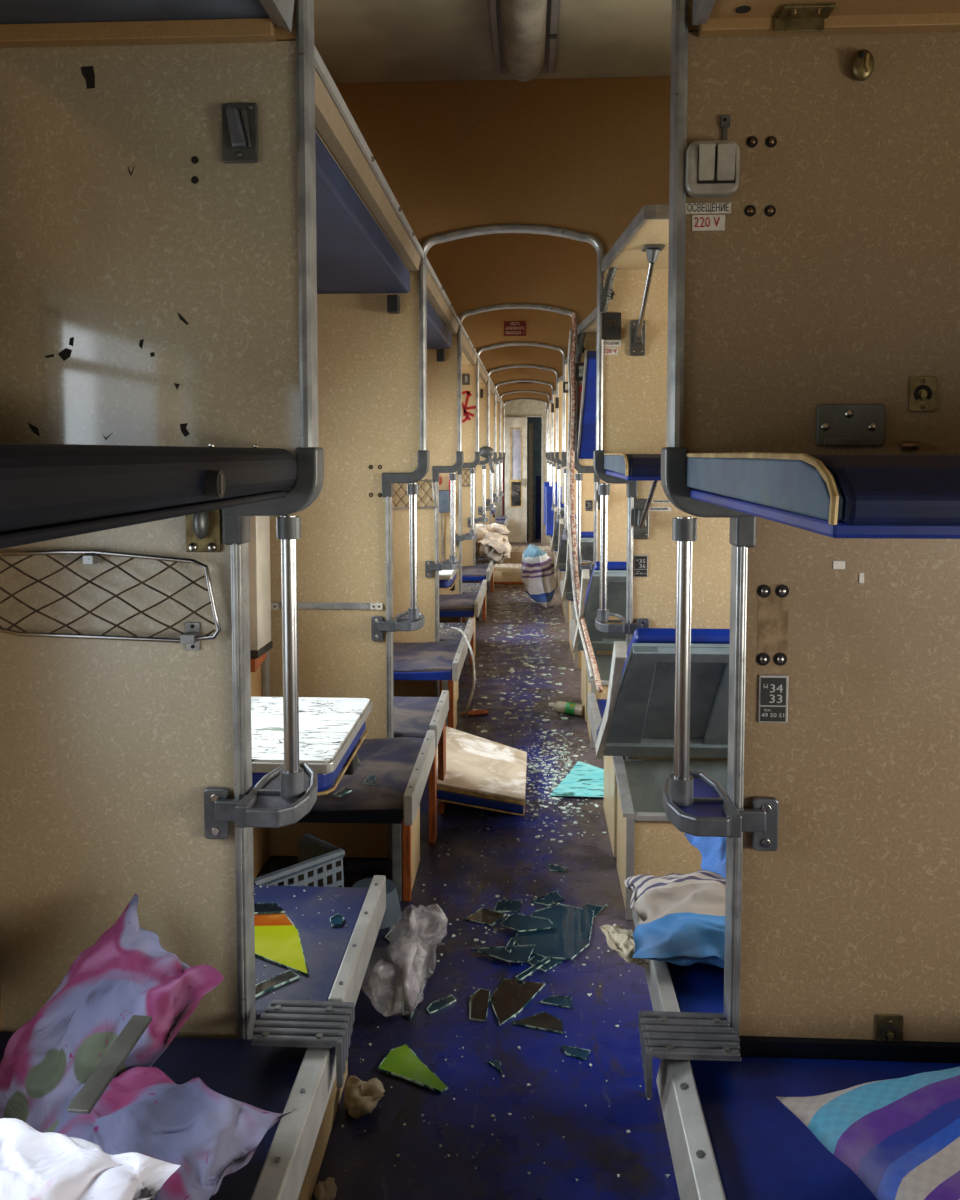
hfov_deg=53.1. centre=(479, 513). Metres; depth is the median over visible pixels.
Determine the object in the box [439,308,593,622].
wall
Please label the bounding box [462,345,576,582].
wall
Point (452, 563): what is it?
pole
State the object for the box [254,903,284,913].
shard
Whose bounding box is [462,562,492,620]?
bench
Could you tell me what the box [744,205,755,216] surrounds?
washer
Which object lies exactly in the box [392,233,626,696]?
wall
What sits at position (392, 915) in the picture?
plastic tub
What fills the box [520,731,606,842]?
glass
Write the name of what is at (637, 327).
support strut
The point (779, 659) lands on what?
washer
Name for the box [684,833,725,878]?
pillow
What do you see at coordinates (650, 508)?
paper strip
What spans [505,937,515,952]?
shard
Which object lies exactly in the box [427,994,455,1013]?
shard
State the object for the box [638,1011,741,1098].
step
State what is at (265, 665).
wall strip
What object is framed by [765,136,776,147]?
washer
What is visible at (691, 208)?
paper label
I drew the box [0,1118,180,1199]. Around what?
pillow
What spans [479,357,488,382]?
shelf
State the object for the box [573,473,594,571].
pole
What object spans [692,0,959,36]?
shelf
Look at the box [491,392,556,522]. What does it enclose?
wall
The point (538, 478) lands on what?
door
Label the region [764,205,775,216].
washer
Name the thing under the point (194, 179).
screw hole
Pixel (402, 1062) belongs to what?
shard
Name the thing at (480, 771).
table
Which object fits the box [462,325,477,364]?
shelf
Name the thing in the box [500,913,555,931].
shard
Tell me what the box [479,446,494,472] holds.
pouch
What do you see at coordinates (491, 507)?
pole
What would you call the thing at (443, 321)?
shelf
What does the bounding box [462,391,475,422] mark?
paint daub
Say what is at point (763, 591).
washer
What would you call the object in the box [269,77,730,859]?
wall
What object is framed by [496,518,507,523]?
bench
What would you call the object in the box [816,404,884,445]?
bracket
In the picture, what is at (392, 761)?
seat cushion
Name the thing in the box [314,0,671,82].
ceiling
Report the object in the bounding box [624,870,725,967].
pillow
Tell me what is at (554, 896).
shard
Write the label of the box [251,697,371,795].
folding table
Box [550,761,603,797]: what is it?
sheet
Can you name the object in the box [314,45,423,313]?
shelf
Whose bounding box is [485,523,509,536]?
roll
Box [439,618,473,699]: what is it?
bench
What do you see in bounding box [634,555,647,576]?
number plate
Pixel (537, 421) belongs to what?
wall
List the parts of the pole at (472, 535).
bracket arm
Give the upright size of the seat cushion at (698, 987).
0.057 m
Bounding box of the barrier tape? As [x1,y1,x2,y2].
[570,312,602,692]
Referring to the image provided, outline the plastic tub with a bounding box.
[352,877,401,928]
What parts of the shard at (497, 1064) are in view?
pane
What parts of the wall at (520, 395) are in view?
panel, header panel, arch frame, panel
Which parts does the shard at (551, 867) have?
pane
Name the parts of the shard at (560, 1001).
pane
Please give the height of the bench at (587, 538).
0.543 m
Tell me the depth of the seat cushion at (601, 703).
3.95 m
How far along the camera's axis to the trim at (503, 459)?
16.01 m
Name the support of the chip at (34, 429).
attached to the wall at (110, 750)
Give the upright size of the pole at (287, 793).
0.574 m
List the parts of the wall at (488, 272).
panel, header panel, arch frame, panel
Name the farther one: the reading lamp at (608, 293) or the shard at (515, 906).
the reading lamp at (608, 293)
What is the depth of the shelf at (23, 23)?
1.60 m
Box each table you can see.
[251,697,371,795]
[437,726,526,815]
[439,569,457,590]
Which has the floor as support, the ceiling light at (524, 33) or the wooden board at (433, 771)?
the wooden board at (433, 771)
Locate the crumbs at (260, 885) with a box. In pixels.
[254,885,349,998]
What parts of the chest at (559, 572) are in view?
corner trim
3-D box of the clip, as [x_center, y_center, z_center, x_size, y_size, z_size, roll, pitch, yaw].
[0.406,-0.637,1.590,0.016,0.044,0.006,0,4,3]
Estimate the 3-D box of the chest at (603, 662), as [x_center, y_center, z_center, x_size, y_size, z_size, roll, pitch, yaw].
[1.408,0.979,5.021,1.697,0.414,0.393,0,4,3]
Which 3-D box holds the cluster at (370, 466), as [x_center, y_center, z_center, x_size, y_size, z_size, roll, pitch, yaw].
[-0.378,-0.117,3.471,0.049,0.118,0.007,0,4,3]
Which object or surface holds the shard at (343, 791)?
on the bench at (401, 766)
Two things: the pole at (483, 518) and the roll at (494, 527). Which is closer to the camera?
the pole at (483, 518)
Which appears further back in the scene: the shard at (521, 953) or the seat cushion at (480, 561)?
the seat cushion at (480, 561)
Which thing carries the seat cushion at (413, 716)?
on the bench at (413, 716)
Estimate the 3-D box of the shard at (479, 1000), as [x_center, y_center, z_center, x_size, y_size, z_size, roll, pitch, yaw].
[-0.003,1.335,2.610,0.055,0.004,0.151,0,4,3]
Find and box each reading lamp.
[575,332,586,361]
[599,267,617,312]
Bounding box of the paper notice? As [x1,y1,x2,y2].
[578,383,582,419]
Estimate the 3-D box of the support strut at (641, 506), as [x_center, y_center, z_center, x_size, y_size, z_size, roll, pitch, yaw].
[0.574,-0.028,3.301,0.055,0.258,0.257,0,4,1]
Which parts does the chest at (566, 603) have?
corner trim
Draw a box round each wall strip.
[262,651,269,696]
[271,602,382,609]
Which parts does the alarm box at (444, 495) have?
plate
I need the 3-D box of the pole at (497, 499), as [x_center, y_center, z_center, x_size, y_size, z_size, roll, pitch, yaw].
[0.204,-0.388,12.492,0.180,0.574,0.242,2,4,34]
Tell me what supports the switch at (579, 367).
attached to the wall at (488, 272)
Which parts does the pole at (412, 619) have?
mounting plate, bracket arm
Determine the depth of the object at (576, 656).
6.68 m
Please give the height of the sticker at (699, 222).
0.026 m
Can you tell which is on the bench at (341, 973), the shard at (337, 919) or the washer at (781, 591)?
the shard at (337, 919)
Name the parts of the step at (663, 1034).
ribbed plate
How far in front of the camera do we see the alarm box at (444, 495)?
6.99 m
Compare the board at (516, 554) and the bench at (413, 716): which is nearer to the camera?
the bench at (413, 716)
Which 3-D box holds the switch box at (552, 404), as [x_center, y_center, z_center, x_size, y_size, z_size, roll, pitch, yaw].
[0.798,-1.160,10.560,0.032,0.100,0.019,0,4,3]
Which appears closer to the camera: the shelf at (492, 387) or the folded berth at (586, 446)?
the folded berth at (586, 446)
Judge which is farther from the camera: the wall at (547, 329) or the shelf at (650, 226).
the wall at (547, 329)
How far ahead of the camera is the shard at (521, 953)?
2.87 m
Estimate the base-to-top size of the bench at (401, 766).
0.494 m
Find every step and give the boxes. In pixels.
[251,1000,354,1087]
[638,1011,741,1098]
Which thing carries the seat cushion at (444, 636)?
on the bench at (468, 628)
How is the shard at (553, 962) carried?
on the floor
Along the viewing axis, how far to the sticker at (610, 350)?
3.40 m
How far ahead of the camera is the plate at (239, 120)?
1.62 m
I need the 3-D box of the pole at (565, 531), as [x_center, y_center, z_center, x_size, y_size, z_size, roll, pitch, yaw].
[0.666,-0.047,7.071,0.180,0.574,0.242,-2,4,-28]
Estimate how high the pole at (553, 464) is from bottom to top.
0.574 m
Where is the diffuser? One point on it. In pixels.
(523, 23)
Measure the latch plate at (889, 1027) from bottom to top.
0.067 m
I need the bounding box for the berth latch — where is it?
[185,509,220,551]
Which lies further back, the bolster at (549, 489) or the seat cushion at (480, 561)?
the bolster at (549, 489)
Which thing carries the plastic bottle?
on the floor
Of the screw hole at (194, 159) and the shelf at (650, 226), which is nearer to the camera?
the screw hole at (194, 159)
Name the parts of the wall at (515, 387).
panel, header panel, arch frame, panel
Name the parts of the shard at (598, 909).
pane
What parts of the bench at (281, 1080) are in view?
edge rail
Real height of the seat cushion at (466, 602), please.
0.064 m
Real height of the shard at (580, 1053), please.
0.004 m
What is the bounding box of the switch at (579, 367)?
[575,363,583,380]
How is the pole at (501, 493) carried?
attached to the wall at (520, 395)
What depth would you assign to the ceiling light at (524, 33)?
2.87 m
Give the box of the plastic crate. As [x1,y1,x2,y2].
[254,833,344,886]
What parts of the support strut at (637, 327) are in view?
wall plate, rod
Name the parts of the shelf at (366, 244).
folded mattress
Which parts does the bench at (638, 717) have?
edge rail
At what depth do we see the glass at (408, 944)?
2.52 m
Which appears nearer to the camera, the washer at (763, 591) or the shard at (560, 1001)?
the washer at (763, 591)
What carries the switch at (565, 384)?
attached to the wall at (547, 329)
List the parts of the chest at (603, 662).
aisle panel, corner trim, panel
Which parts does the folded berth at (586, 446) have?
edge trim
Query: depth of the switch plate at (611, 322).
3.38 m
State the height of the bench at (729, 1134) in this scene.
0.486 m
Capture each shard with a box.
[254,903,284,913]
[254,913,307,975]
[255,970,298,997]
[330,913,343,926]
[333,788,351,796]
[363,775,375,785]
[378,1044,447,1092]
[385,921,407,944]
[403,977,423,1019]
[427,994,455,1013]
[465,908,505,925]
[470,988,489,1021]
[473,944,534,962]
[488,1060,501,1072]
[490,978,544,1025]
[494,900,521,911]
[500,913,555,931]
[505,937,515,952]
[512,1011,562,1033]
[515,904,593,959]
[516,957,549,980]
[527,955,561,971]
[531,891,563,905]
[540,995,571,1008]
[548,864,567,871]
[562,1045,589,1059]
[582,904,603,915]
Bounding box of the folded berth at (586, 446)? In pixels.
[577,350,595,459]
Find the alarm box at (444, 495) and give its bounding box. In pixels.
[439,490,449,559]
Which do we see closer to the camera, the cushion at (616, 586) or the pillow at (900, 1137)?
the pillow at (900, 1137)
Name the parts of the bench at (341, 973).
panel, edge rail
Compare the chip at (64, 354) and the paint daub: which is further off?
the paint daub
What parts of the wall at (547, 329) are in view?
panel, header panel, arch frame, panel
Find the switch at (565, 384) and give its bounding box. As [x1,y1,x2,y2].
[563,382,567,392]
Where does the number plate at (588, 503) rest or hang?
attached to the wall at (488, 272)
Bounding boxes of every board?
[429,747,436,842]
[438,720,445,813]
[494,564,554,585]
[501,546,550,563]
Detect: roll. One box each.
[476,525,489,558]
[478,532,510,563]
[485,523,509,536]
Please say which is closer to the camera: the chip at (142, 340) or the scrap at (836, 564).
the scrap at (836, 564)
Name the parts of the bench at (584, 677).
edge rail, panel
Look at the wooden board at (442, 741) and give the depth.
3.98 m
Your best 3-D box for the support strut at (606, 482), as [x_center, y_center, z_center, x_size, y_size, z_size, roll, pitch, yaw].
[0.667,-0.141,5.095,0.055,0.258,0.257,0,4,1]
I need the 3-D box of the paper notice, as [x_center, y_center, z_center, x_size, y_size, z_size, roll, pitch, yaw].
[0.555,-0.606,5.199,0.069,0.199,0.001,0,4,3]
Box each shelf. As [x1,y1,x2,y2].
[0,0,293,47]
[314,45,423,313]
[426,258,460,361]
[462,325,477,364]
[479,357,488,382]
[490,378,495,394]
[496,389,500,402]
[577,307,596,334]
[602,204,668,271]
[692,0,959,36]
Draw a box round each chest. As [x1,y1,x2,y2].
[554,551,556,572]
[557,551,561,592]
[562,571,568,622]
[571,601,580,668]
[584,652,611,747]
[613,756,727,919]
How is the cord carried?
hanging from the bench at (438, 660)
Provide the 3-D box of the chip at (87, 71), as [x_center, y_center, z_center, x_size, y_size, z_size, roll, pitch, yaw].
[-0.671,-0.746,1.643,0.024,0.038,0.001,0,4,3]
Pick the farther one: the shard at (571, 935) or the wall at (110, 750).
the shard at (571, 935)
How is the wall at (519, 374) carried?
on the floor
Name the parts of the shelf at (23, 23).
edge rail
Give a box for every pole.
[204,515,317,838]
[371,483,424,640]
[425,473,459,576]
[455,468,477,545]
[468,465,487,526]
[478,463,494,514]
[486,462,499,505]
[493,460,503,498]
[547,460,548,481]
[549,462,551,485]
[551,463,555,510]
[556,465,563,521]
[562,468,571,539]
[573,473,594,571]
[595,484,648,633]
[663,517,778,850]
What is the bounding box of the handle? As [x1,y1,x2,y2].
[851,49,873,80]
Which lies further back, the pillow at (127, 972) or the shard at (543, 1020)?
the shard at (543, 1020)
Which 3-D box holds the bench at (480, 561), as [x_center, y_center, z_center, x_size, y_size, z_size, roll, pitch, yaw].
[-0.175,0.674,9.245,0.620,0.492,0.535,0,4,3]
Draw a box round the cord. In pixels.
[451,627,474,714]
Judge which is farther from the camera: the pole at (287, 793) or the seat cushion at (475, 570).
the seat cushion at (475, 570)
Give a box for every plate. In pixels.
[222,103,257,162]
[462,374,469,384]
[585,500,592,510]
[600,313,620,339]
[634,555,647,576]
[758,675,787,722]
[876,1014,903,1040]
[909,376,936,411]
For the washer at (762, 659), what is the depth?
1.64 m
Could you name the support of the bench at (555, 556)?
on the floor
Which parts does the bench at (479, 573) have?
corner post, edge rail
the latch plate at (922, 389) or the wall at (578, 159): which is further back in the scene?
the wall at (578, 159)
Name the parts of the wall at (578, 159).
panel, header panel, arch frame, panel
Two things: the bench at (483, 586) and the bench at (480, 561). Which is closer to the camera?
the bench at (483, 586)
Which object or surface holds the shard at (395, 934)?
on the floor
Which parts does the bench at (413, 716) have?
edge rail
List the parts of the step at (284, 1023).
ribbed plate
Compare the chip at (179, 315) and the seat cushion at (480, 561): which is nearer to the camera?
the chip at (179, 315)
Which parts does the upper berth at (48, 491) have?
board, latch knob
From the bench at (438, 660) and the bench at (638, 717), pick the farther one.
the bench at (438, 660)
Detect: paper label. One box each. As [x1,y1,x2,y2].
[603,340,620,345]
[686,203,730,213]
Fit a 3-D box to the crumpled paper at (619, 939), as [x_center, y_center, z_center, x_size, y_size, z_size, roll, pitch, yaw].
[0.324,0.919,2.034,0.092,0.071,0.182,-1,4,-10]
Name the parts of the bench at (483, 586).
edge rail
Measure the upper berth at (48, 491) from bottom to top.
0.090 m
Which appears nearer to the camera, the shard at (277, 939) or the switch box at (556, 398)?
the shard at (277, 939)
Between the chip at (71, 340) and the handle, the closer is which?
the handle
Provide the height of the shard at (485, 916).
0.004 m
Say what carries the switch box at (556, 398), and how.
attached to the wall at (506, 357)
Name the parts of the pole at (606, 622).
bracket arm, mounting plate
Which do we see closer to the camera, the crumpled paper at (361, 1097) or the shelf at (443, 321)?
the crumpled paper at (361, 1097)
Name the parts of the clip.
plate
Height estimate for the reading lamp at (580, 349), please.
0.200 m
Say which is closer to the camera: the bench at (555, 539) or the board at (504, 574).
the bench at (555, 539)
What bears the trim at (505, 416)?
attached to the wall at (518, 407)
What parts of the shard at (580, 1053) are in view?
pane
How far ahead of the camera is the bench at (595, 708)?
3.74 m
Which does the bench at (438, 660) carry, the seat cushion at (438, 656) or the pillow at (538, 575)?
the seat cushion at (438, 656)
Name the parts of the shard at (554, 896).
pane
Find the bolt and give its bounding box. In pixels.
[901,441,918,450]
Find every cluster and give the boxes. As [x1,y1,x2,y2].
[369,465,381,496]
[744,136,776,216]
[756,584,788,665]
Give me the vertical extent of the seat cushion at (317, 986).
0.062 m
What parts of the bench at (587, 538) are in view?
edge rail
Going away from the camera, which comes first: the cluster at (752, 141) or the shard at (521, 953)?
the cluster at (752, 141)
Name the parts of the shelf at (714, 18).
edge rail, hinge plate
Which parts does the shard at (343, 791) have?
pane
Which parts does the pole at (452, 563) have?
mounting plate, bracket arm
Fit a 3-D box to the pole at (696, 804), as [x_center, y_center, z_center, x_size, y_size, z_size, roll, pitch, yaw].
[0.386,0.291,1.689,0.180,0.574,0.242,-2,4,-28]
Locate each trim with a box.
[502,459,503,514]
[505,416,542,542]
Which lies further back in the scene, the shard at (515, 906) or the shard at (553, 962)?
the shard at (515, 906)
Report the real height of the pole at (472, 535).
0.574 m
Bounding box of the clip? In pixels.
[720,115,730,139]
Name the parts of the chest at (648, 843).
aisle panel, corner trim, panel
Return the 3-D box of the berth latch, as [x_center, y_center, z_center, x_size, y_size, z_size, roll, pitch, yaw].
[-0.485,0.027,1.666,0.062,0.084,0.035,0,4,3]
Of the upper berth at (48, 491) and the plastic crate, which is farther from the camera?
the plastic crate
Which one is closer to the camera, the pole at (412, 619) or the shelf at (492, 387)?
the pole at (412, 619)
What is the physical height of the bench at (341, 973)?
0.492 m
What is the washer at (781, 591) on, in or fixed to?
in the cluster at (763, 591)
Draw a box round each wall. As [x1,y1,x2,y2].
[0,0,959,1041]
[0,664,269,1030]
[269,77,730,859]
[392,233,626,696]
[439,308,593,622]
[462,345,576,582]
[476,367,566,525]
[485,382,561,524]
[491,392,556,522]
[496,400,553,542]
[504,417,541,534]
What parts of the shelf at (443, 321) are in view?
folded mattress, edge rail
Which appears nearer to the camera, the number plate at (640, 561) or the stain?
the stain
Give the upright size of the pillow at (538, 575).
0.586 m
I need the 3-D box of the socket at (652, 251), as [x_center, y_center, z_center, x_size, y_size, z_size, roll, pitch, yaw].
[0.544,-0.811,3.011,0.064,0.047,0.080,0,4,3]
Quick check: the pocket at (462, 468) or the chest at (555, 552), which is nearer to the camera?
the pocket at (462, 468)
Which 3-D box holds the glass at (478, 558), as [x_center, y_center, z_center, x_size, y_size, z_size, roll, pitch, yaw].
[-0.239,0.568,7.442,0.477,0.006,4.078,0,4,3]
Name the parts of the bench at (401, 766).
corner post, panel, edge rail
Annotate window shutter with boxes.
[249,516,272,671]
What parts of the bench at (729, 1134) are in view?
edge rail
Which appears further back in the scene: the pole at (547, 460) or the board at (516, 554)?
the pole at (547, 460)
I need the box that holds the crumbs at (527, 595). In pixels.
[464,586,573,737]
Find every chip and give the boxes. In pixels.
[27,422,39,436]
[58,348,71,360]
[69,337,73,345]
[81,66,94,88]
[139,339,143,348]
[177,312,188,324]
[180,423,189,436]
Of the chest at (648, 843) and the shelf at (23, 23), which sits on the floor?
the chest at (648, 843)
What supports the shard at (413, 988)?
on the floor
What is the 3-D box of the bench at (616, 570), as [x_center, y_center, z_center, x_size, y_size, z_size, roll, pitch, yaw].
[1.345,0.496,4.895,1.718,0.543,0.550,0,4,3]
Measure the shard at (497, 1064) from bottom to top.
0.004 m
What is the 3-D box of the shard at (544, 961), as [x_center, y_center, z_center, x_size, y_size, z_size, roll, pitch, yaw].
[0.156,1.316,2.777,0.020,0.004,0.151,3,5,41]
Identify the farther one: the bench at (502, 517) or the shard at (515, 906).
the bench at (502, 517)
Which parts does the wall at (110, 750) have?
panel, header panel, arch frame, panel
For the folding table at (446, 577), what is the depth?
5.97 m
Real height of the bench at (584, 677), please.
0.485 m
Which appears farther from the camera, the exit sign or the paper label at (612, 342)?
the exit sign
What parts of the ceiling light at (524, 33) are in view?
rail, rail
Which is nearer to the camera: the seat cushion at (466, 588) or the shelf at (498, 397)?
the seat cushion at (466, 588)
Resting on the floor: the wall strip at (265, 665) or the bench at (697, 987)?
the bench at (697, 987)
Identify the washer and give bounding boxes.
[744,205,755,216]
[746,136,757,147]
[756,652,769,665]
[757,584,770,597]
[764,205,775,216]
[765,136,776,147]
[773,652,786,665]
[775,584,788,597]
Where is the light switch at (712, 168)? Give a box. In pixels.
[685,140,739,197]
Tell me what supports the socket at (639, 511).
attached to the support strut at (641, 506)
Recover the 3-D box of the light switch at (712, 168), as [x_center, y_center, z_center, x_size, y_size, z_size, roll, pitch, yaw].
[0.383,-0.568,1.579,0.086,0.087,0.040,0,4,3]
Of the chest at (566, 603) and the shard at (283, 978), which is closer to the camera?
the shard at (283, 978)
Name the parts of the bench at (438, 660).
corner post, panel, edge rail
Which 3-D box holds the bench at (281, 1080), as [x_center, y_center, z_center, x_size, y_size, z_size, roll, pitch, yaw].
[-0.598,1.188,1.099,0.624,0.488,1.280,0,4,3]
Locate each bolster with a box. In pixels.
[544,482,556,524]
[546,486,561,534]
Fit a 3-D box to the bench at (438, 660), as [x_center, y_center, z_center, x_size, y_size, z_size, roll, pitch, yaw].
[-0.397,0.941,4.994,0.620,0.494,0.675,0,4,3]
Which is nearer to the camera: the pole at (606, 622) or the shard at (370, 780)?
the shard at (370, 780)
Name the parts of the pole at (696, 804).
bracket arm, mounting plate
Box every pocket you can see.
[0,550,220,649]
[392,479,436,508]
[462,468,474,485]
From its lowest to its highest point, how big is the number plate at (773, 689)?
0.083 m
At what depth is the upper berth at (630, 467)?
2.65 m
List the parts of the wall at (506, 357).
panel, header panel, arch frame, panel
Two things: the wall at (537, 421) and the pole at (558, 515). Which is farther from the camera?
the wall at (537, 421)
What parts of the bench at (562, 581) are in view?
panel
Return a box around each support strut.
[598,482,608,509]
[630,245,664,355]
[633,481,657,538]
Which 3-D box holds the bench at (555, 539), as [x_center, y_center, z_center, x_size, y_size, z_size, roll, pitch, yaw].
[1.626,0.158,10.277,1.718,0.543,0.550,0,4,3]
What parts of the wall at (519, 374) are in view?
panel, header panel, arch frame, panel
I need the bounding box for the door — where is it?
[505,417,526,541]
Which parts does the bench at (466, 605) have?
corner post, panel, edge rail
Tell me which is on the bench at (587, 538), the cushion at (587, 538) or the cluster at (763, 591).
the cushion at (587, 538)
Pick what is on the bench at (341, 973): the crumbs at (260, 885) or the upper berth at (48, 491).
the crumbs at (260, 885)
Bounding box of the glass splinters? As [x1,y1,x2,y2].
[438,876,625,996]
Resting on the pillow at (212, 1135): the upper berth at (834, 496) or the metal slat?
the metal slat
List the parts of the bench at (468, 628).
edge rail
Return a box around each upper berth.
[0,442,296,548]
[604,453,660,480]
[686,452,959,538]
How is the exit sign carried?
attached to the wall at (547, 329)
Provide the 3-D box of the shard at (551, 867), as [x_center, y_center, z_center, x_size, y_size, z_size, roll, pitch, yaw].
[0.274,1.282,3.463,0.081,0.004,0.045,2,4,26]
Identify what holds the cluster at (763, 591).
attached to the wall at (110, 750)
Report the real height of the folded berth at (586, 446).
0.517 m
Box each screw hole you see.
[191,156,198,163]
[191,176,198,183]
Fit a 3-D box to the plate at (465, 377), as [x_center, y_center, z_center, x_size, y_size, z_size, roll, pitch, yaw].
[-0.103,-0.978,7.002,0.059,0.080,0.029,0,4,3]
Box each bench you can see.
[0,1031,335,1199]
[254,875,385,1199]
[296,730,434,901]
[393,636,466,728]
[393,690,448,746]
[439,590,482,664]
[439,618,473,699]
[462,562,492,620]
[462,579,486,653]
[476,558,494,582]
[480,556,493,591]
[496,514,508,520]
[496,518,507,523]
[551,504,563,550]
[555,515,575,570]
[555,556,565,613]
[561,580,576,654]
[562,532,593,601]
[570,620,587,721]
[572,561,626,652]
[587,693,624,857]
[595,628,729,759]
[633,909,723,1012]
[656,1036,959,1199]
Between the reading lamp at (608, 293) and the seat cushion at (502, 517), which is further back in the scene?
the seat cushion at (502, 517)
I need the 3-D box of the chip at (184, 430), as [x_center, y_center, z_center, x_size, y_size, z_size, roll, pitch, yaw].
[-0.514,-0.145,1.673,0.017,0.024,0.001,0,4,3]
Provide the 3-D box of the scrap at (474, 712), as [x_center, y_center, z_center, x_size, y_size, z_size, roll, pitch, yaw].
[-0.029,1.142,5.506,0.177,0.026,0.053,-1,4,-17]
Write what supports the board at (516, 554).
on the floor
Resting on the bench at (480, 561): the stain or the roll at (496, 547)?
the roll at (496, 547)
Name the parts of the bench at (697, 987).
edge rail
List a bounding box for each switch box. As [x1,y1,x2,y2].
[551,403,553,412]
[555,397,558,407]
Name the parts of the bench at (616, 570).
edge rail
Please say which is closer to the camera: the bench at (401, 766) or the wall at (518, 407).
the bench at (401, 766)
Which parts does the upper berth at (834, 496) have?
panel, board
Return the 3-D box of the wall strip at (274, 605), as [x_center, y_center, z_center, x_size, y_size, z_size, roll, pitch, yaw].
[-0.568,0.338,3.504,0.428,0.028,0.014,0,4,3]
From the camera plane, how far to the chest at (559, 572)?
10.26 m
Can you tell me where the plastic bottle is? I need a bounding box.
[548,701,584,716]
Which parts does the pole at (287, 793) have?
mounting plate, bracket arm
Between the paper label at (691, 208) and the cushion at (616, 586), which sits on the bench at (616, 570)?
the cushion at (616, 586)
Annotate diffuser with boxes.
[500,0,546,81]
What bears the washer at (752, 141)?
in the cluster at (752, 141)
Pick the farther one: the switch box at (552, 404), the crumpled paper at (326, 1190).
the switch box at (552, 404)
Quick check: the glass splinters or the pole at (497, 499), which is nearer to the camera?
the glass splinters
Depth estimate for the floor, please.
2.56 m
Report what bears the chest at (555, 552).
on the floor
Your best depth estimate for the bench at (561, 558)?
8.55 m
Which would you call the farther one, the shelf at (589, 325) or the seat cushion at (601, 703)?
the shelf at (589, 325)
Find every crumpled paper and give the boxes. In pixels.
[314,1177,336,1199]
[344,1075,384,1118]
[599,924,648,966]
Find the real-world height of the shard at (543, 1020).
0.004 m
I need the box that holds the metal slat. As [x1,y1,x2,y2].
[67,1015,151,1113]
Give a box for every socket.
[633,328,642,343]
[637,509,646,526]
[642,245,664,262]
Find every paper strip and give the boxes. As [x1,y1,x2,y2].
[649,507,670,510]
[651,500,670,502]
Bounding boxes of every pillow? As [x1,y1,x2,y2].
[0,894,223,1132]
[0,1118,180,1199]
[43,1066,292,1199]
[521,544,556,607]
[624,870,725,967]
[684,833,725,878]
[776,1067,959,1199]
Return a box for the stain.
[757,584,788,666]
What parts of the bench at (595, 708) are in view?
edge rail, panel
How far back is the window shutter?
3.27 m
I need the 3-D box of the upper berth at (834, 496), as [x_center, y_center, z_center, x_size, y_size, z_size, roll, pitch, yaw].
[1.188,-0.036,1.178,1.729,0.077,0.784,0,4,3]
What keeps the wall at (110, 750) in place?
on the floor
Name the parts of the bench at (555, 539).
edge rail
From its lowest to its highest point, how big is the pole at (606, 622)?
0.574 m
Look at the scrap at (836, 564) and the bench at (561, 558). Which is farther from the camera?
the bench at (561, 558)
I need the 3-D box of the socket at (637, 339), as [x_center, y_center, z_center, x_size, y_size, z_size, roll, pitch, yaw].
[0.556,-0.622,3.370,0.032,0.054,0.023,0,4,3]
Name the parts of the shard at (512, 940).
pane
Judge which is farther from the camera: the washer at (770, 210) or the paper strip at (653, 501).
the paper strip at (653, 501)
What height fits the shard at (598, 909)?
0.004 m
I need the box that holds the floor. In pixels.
[256,535,679,1199]
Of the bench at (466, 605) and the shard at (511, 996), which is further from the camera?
the bench at (466, 605)
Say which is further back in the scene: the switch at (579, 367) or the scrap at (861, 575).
the switch at (579, 367)
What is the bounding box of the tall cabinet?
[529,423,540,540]
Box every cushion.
[254,885,368,1019]
[311,737,424,819]
[393,641,459,672]
[393,697,439,737]
[439,593,477,611]
[439,622,466,640]
[462,565,487,576]
[462,583,481,593]
[476,558,489,564]
[496,515,506,519]
[569,532,593,569]
[584,561,626,608]
[597,699,606,718]
[667,962,723,1012]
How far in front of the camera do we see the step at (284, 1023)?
1.67 m
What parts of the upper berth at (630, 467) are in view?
panel, board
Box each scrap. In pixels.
[461,710,489,715]
[833,561,844,568]
[859,573,863,582]
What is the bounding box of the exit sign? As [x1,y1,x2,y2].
[504,321,525,335]
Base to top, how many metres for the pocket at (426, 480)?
0.173 m
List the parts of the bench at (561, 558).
edge rail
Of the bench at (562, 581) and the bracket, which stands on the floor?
the bench at (562, 581)
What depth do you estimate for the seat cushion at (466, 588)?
7.37 m
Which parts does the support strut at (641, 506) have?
wall plate, rod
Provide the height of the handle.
0.051 m
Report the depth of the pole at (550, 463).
12.41 m
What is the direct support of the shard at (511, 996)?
on the floor
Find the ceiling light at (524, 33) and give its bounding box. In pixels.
[487,0,560,81]
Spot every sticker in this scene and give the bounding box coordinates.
[603,347,617,354]
[692,215,724,230]
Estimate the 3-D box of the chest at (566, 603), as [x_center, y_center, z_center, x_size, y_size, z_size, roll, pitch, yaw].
[1.595,0.753,8.609,1.697,0.414,0.393,0,4,3]
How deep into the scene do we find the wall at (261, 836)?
3.43 m

